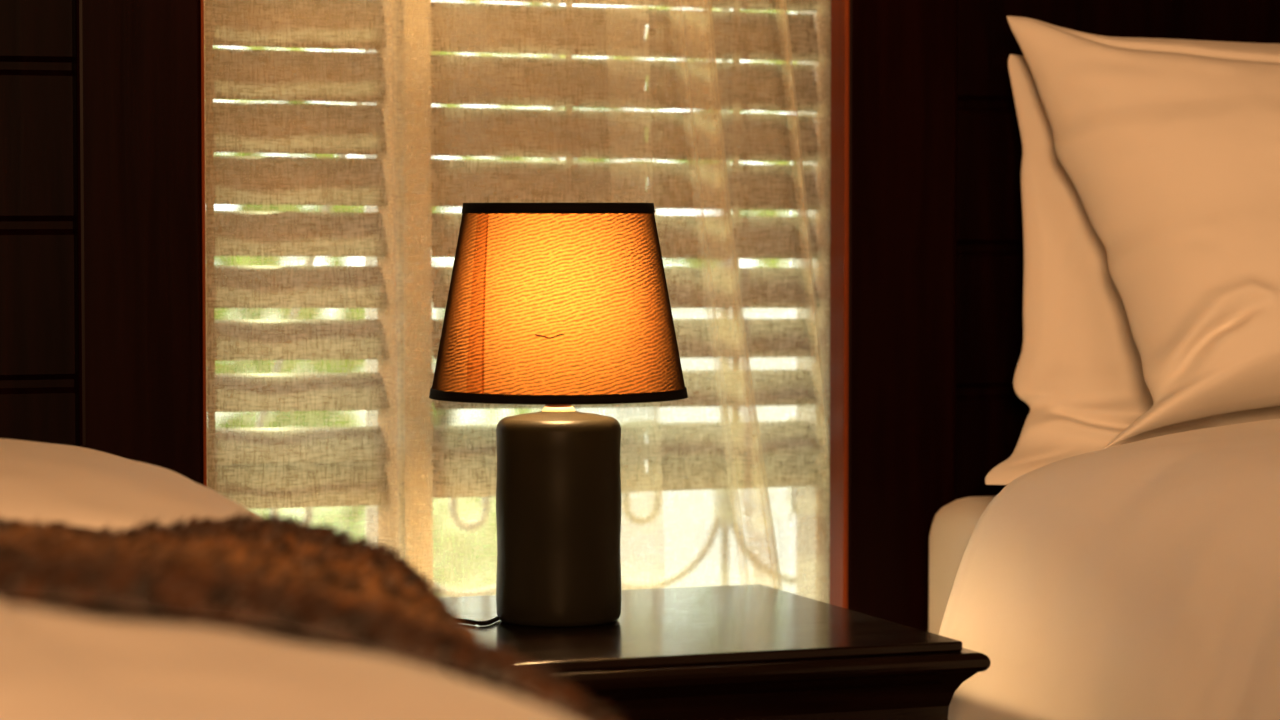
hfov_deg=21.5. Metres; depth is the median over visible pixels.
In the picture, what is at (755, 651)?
nightstand
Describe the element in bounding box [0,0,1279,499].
wall
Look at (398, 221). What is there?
sheer curtain
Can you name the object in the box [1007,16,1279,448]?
pillow
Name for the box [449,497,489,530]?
window grille
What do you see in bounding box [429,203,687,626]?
table lamp
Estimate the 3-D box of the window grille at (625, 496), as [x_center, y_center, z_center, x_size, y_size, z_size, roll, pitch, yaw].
[-0.003,0.184,4.216,0.052,0.041,0.028,-1,3,-20]
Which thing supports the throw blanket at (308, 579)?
on the duvet at (60, 660)
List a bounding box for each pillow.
[0,438,263,533]
[985,54,1279,484]
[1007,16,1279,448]
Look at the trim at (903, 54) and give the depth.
3.81 m
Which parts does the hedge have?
stem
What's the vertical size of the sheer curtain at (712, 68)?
2.150 m
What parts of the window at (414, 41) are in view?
pane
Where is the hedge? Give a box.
[205,0,796,578]
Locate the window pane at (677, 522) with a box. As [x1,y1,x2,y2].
[574,308,796,593]
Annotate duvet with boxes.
[0,521,571,719]
[939,419,1279,719]
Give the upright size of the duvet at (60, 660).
0.359 m
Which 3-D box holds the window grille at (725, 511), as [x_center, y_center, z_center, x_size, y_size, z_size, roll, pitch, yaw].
[0.069,0.223,4.244,0.207,0.122,0.028,-1,3,-20]
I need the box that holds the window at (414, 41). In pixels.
[204,0,830,603]
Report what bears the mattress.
on the floor
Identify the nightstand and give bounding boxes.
[440,584,990,719]
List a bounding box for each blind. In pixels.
[205,0,390,508]
[424,0,821,497]
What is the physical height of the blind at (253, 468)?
1.510 m
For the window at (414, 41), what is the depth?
3.81 m
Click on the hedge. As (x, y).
(347, 418)
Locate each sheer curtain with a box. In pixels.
[272,0,407,558]
[455,0,829,596]
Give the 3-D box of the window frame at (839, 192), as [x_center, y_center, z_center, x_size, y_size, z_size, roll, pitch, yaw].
[0.224,-0.292,3.789,0.006,2.180,0.042,-1,3,-20]
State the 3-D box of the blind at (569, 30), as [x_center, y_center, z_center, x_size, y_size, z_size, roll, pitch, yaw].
[-0.016,-0.601,3.837,0.469,1.504,0.059,-1,3,-20]
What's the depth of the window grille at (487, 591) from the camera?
4.14 m
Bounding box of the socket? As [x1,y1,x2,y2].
[545,405,571,406]
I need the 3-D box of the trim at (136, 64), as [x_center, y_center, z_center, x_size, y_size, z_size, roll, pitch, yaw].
[-0.524,-0.340,3.514,0.132,2.300,0.035,-1,3,-20]
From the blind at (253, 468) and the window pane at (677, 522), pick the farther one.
the window pane at (677, 522)
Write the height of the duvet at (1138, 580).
0.395 m
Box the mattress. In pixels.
[929,496,994,634]
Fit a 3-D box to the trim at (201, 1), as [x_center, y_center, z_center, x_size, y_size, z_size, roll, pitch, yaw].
[-0.463,-0.281,3.541,0.003,2.180,0.040,-1,3,-20]
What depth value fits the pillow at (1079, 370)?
3.76 m
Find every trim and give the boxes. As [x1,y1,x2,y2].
[72,0,202,484]
[200,0,206,486]
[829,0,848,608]
[848,0,957,631]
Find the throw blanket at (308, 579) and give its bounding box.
[0,510,623,719]
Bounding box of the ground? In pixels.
[207,303,687,589]
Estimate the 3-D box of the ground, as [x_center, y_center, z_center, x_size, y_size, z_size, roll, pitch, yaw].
[-2.783,0.173,22.299,34.000,0.001,36.250,-1,3,-20]
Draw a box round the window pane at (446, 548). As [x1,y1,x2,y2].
[250,497,496,595]
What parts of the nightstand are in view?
moulding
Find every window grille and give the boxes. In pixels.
[432,583,495,596]
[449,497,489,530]
[621,489,775,589]
[621,491,660,524]
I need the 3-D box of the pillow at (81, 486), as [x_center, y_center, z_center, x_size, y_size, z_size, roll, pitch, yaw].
[-0.732,0.119,3.058,0.729,0.105,0.566,-1,3,-20]
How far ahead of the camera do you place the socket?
3.42 m

